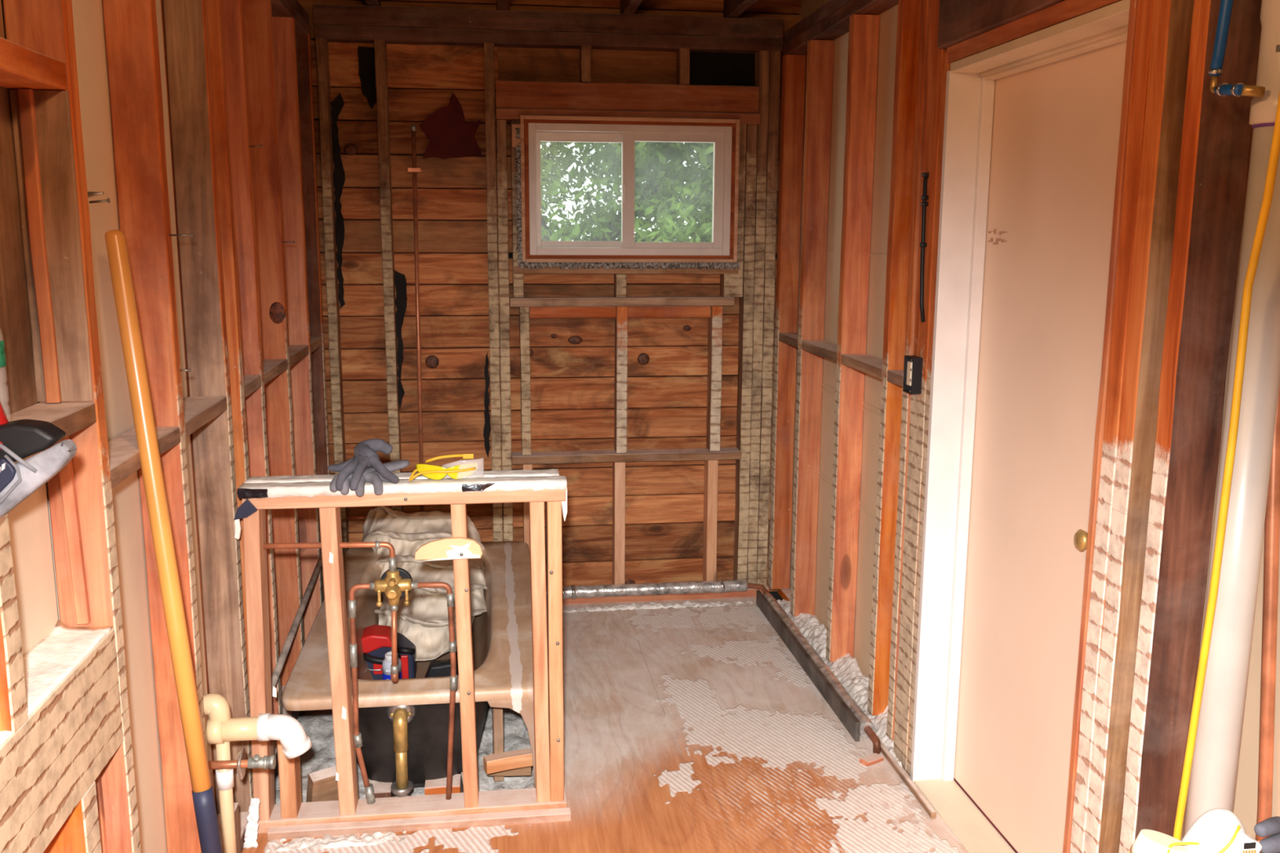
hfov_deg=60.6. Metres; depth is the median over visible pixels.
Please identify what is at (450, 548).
scrap
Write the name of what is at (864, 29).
stud
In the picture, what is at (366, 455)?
glove
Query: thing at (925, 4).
stud
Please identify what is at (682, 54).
stud
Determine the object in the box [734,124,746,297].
stud
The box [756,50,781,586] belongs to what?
stud
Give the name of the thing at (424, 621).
bag
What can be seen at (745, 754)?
floor
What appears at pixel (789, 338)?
wall rail
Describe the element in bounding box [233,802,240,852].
scrap
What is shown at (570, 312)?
board
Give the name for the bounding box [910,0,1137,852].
door
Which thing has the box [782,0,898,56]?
plate
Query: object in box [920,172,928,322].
electrical cable
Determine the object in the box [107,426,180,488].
board
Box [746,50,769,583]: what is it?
stud
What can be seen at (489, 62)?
stud
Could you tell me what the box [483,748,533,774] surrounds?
scrap
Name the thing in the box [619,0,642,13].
joist
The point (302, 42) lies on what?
stud
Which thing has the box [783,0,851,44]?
plate
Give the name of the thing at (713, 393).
stud
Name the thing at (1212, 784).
vent pipe
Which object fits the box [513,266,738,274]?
wall rail
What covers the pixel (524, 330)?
stud
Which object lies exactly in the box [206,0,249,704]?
stud
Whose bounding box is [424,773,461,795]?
scrap
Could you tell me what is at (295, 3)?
plate
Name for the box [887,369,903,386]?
wall rail
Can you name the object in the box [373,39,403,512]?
stud
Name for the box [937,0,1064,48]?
header beam
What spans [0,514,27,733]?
stud
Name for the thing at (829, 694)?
strip
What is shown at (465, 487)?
tape strip
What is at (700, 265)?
trim
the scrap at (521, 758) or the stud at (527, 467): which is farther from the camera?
the stud at (527, 467)
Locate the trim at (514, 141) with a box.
[511,115,739,262]
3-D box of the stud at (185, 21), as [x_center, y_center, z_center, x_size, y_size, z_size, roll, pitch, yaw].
[-1.097,-0.086,2.790,0.094,2.295,0.042,-1,10,-8]
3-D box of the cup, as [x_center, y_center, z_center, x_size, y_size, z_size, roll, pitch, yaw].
[0.769,0.554,1.457,0.109,0.092,0.090,-1,10,-8]
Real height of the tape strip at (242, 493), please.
0.026 m
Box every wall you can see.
[0,0,217,852]
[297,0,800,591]
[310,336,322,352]
[789,0,1279,840]
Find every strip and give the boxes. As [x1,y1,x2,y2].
[235,488,267,498]
[462,483,495,491]
[755,590,860,742]
[880,740,936,818]
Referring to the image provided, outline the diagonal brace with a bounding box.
[0,36,66,89]
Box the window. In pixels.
[528,122,732,255]
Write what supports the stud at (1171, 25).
on the floor
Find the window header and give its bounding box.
[495,80,759,113]
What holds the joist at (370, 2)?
attached to the ceiling
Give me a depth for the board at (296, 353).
3.88 m
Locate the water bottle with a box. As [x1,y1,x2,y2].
[0,339,6,367]
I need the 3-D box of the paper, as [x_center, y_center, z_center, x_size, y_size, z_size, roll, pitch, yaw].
[-1.017,1.038,2.863,0.049,0.137,0.019,-1,10,-8]
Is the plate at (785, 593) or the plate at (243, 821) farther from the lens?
the plate at (785, 593)
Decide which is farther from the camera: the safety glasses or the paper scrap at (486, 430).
the paper scrap at (486, 430)
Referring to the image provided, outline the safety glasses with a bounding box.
[408,453,478,480]
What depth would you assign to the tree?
6.69 m
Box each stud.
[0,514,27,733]
[2,0,140,852]
[43,781,102,852]
[102,0,208,852]
[163,0,253,813]
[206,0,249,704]
[221,0,282,741]
[243,0,303,685]
[271,16,322,639]
[295,33,329,601]
[315,37,349,556]
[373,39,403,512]
[484,42,502,541]
[496,120,512,541]
[511,120,524,297]
[519,306,531,454]
[522,464,532,550]
[579,45,591,82]
[612,462,625,584]
[613,273,626,297]
[613,306,627,453]
[675,48,689,84]
[702,459,718,581]
[706,306,722,450]
[720,274,737,297]
[733,124,757,579]
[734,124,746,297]
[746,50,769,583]
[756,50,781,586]
[768,54,805,589]
[790,40,834,616]
[826,13,879,662]
[867,0,921,715]
[886,0,929,740]
[893,0,946,771]
[906,52,951,777]
[1070,0,1154,852]
[1084,0,1194,852]
[1118,0,1262,852]
[1255,384,1279,840]
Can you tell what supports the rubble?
on the floor
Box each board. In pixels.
[5,402,96,439]
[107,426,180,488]
[182,395,226,438]
[243,374,261,398]
[262,359,287,384]
[288,344,308,367]
[496,108,759,124]
[528,306,711,318]
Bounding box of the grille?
[1242,849,1256,852]
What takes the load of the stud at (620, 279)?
on the wall rail at (550, 301)
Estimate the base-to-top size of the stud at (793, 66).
2.275 m
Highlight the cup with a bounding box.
[1181,808,1246,852]
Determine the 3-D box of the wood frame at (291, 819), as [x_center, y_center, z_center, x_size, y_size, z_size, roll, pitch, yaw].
[-0.623,0.609,2.950,0.860,0.964,0.160,-1,10,-8]
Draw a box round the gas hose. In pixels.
[1173,91,1279,840]
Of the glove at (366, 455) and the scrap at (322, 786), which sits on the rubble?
the scrap at (322, 786)
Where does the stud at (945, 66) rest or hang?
on the floor
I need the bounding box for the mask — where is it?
[1129,808,1262,852]
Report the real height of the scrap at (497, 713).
0.300 m
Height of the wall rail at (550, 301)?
0.038 m
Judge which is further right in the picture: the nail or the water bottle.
the nail
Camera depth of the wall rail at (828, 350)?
4.12 m
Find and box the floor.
[241,596,968,852]
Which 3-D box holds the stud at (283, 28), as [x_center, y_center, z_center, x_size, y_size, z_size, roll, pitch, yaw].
[-1.272,-0.310,4.053,0.094,2.295,0.042,-1,10,-8]
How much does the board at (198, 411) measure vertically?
0.037 m
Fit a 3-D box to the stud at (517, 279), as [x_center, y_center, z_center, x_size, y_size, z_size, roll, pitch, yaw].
[-0.506,-0.892,4.511,0.044,0.710,0.090,-1,10,-8]
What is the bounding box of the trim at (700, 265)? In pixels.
[515,128,739,269]
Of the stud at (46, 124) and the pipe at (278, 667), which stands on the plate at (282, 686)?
the stud at (46, 124)
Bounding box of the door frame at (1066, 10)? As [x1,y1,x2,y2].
[946,0,1120,62]
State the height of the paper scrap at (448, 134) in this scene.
0.262 m
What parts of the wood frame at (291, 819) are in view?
post, post, post, plate, plate, plate, post, post, post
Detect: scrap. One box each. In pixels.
[233,498,257,519]
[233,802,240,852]
[306,765,338,802]
[330,93,345,308]
[357,46,376,109]
[365,780,393,799]
[394,270,406,411]
[414,537,482,560]
[418,93,481,159]
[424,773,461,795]
[461,772,463,792]
[483,353,490,457]
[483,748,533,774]
[487,753,532,776]
[492,706,503,782]
[859,753,884,766]
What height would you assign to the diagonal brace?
0.046 m
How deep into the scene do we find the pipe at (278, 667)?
3.57 m
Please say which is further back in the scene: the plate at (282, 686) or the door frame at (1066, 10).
the plate at (282, 686)
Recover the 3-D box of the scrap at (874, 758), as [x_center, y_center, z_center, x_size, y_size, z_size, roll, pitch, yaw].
[0.711,1.022,3.357,0.070,0.016,0.037,-7,12,-36]
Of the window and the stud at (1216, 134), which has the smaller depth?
the stud at (1216, 134)
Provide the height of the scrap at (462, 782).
0.066 m
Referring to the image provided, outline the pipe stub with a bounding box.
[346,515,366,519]
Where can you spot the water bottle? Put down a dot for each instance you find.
(2, 354)
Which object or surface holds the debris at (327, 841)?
on the floor
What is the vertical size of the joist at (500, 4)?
0.125 m
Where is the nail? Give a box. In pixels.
[87,191,103,197]
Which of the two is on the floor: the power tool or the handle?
the handle
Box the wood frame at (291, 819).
[234,468,570,840]
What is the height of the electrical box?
0.104 m
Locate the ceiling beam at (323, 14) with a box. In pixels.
[312,4,782,38]
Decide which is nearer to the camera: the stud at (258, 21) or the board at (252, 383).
the board at (252, 383)
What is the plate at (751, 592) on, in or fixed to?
on the floor
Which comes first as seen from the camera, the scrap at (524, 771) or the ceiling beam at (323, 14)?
the scrap at (524, 771)
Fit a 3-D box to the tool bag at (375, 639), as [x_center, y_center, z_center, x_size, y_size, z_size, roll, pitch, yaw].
[-0.886,0.806,3.850,0.196,0.191,0.167,-1,10,-8]
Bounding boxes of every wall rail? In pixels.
[509,296,734,306]
[511,447,742,464]
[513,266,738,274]
[778,332,798,347]
[801,340,837,361]
[840,353,882,379]
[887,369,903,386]
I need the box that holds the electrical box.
[902,355,923,394]
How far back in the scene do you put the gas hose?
1.79 m
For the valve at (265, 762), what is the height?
0.072 m
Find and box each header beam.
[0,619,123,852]
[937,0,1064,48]
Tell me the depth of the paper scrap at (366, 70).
4.37 m
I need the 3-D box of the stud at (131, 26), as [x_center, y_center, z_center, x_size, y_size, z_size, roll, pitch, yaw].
[-1.015,-0.011,2.369,0.140,2.295,0.042,-1,10,-8]
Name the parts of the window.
sash, sash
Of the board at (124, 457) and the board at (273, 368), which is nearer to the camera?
the board at (124, 457)
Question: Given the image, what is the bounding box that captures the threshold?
[913,778,1015,852]
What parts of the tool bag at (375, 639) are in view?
lid, panel, handle, panel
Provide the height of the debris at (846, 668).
0.084 m
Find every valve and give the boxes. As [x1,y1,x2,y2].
[208,747,275,779]
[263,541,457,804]
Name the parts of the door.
handle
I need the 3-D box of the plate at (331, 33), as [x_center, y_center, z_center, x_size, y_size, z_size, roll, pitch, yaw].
[-0.346,-1.559,4.413,1.865,0.052,0.094,-1,10,-8]
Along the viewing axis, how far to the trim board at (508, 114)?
4.44 m
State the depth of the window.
4.49 m
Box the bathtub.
[281,541,535,797]
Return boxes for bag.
[361,506,487,661]
[361,624,417,679]
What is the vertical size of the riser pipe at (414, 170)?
1.721 m
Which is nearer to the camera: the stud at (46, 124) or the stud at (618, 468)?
the stud at (46, 124)
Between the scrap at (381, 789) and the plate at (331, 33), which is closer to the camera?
the scrap at (381, 789)
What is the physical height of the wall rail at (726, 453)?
0.038 m
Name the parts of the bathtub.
overflow plate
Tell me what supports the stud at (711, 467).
on the plate at (751, 592)
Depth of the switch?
3.15 m
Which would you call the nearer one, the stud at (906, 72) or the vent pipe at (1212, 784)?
the vent pipe at (1212, 784)
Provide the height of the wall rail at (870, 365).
0.038 m
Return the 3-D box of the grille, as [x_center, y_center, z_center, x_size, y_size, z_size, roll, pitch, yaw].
[0.781,0.548,1.404,0.018,0.010,0.002,-1,10,-8]
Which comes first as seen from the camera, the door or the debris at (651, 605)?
the door
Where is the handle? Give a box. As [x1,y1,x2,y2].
[104,229,222,852]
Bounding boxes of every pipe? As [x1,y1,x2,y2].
[203,693,312,852]
[271,552,322,694]
[407,124,424,511]
[546,579,771,599]
[763,593,880,754]
[1182,0,1279,837]
[1208,0,1265,97]
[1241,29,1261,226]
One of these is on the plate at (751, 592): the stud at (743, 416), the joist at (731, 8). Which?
the stud at (743, 416)
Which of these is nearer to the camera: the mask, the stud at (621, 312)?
the mask
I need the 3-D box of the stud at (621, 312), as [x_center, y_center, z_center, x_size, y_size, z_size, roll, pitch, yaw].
[-0.082,-0.203,4.692,0.047,0.626,0.090,-1,10,-8]
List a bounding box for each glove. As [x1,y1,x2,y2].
[327,439,399,491]
[329,459,409,497]
[1253,816,1279,852]
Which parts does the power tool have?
handle, motor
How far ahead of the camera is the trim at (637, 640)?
3.98 m
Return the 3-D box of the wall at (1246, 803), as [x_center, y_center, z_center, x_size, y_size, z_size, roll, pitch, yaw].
[1.087,-0.032,1.759,0.194,2.750,6.350,-1,10,-8]
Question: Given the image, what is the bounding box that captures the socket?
[191,785,222,852]
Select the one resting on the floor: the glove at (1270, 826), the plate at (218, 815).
the plate at (218, 815)
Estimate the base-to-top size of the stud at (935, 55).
2.315 m
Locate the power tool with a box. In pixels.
[0,402,76,517]
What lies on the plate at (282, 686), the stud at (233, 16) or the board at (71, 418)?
the stud at (233, 16)
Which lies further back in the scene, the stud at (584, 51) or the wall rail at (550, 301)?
the wall rail at (550, 301)
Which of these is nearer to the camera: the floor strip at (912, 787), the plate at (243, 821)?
the plate at (243, 821)
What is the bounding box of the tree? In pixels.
[540,141,713,242]
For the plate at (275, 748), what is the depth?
3.32 m
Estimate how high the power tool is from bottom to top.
0.362 m
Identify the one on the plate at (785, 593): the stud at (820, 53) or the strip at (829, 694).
the stud at (820, 53)
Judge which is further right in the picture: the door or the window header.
the door
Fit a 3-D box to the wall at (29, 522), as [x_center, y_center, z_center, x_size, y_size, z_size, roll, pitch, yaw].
[-0.974,0.007,1.481,0.019,2.750,6.350,-1,10,-8]
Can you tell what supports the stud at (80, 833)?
on the plate at (218, 815)
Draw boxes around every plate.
[217,813,222,849]
[239,812,248,852]
[271,0,311,36]
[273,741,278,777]
[280,685,284,694]
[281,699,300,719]
[288,0,309,24]
[313,24,782,53]
[546,586,768,604]
[777,588,791,601]
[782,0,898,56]
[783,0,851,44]
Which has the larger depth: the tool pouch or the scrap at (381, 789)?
the tool pouch
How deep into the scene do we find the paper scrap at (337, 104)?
4.42 m
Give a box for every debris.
[267,831,405,852]
[546,600,752,613]
[776,599,903,768]
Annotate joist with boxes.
[364,0,381,5]
[496,0,509,10]
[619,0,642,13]
[722,0,757,17]
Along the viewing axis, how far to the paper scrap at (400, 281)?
4.54 m
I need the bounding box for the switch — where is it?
[906,360,912,386]
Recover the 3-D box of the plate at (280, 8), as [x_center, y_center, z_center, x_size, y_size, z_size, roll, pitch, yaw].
[-0.914,-1.011,1.314,0.094,0.044,5.960,-1,10,-8]
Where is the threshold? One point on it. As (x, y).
(969, 825)
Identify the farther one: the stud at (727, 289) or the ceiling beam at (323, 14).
the stud at (727, 289)
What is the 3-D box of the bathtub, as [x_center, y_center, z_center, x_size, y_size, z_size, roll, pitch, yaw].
[-0.730,0.805,3.807,0.740,0.391,1.568,-1,10,-8]
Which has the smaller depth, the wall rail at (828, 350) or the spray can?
the spray can
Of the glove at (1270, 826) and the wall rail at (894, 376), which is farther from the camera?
the wall rail at (894, 376)
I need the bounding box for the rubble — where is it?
[274,704,534,804]
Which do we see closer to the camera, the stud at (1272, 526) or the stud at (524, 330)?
the stud at (1272, 526)
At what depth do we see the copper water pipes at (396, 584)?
2.94 m
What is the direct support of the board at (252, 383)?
attached to the wall at (29, 522)
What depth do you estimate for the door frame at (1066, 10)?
2.48 m
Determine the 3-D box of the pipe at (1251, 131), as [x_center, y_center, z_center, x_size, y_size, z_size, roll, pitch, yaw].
[1.066,0.093,2.057,0.021,2.300,0.054,-1,10,-8]
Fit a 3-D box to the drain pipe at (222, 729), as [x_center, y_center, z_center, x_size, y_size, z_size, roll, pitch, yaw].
[-0.903,0.887,2.593,0.258,0.531,0.074,0,10,-3]
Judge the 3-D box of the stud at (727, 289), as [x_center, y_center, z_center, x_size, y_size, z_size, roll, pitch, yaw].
[0.380,-0.618,4.683,0.061,0.120,0.090,-1,10,-8]
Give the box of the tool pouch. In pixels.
[425,657,458,677]
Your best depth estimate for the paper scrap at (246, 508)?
2.77 m
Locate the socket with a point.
(204, 804)
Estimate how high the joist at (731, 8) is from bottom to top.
0.125 m
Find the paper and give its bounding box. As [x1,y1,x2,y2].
[243,797,260,848]
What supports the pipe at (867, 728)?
on the floor
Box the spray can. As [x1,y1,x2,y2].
[382,651,401,679]
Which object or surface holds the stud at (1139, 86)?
on the floor
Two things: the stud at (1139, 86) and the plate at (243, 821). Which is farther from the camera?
the plate at (243, 821)
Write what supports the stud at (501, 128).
on the plate at (751, 592)
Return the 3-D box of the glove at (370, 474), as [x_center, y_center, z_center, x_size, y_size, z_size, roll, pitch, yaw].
[-0.700,0.134,2.844,0.196,0.073,0.129,-1,10,-8]
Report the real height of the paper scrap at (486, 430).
0.460 m

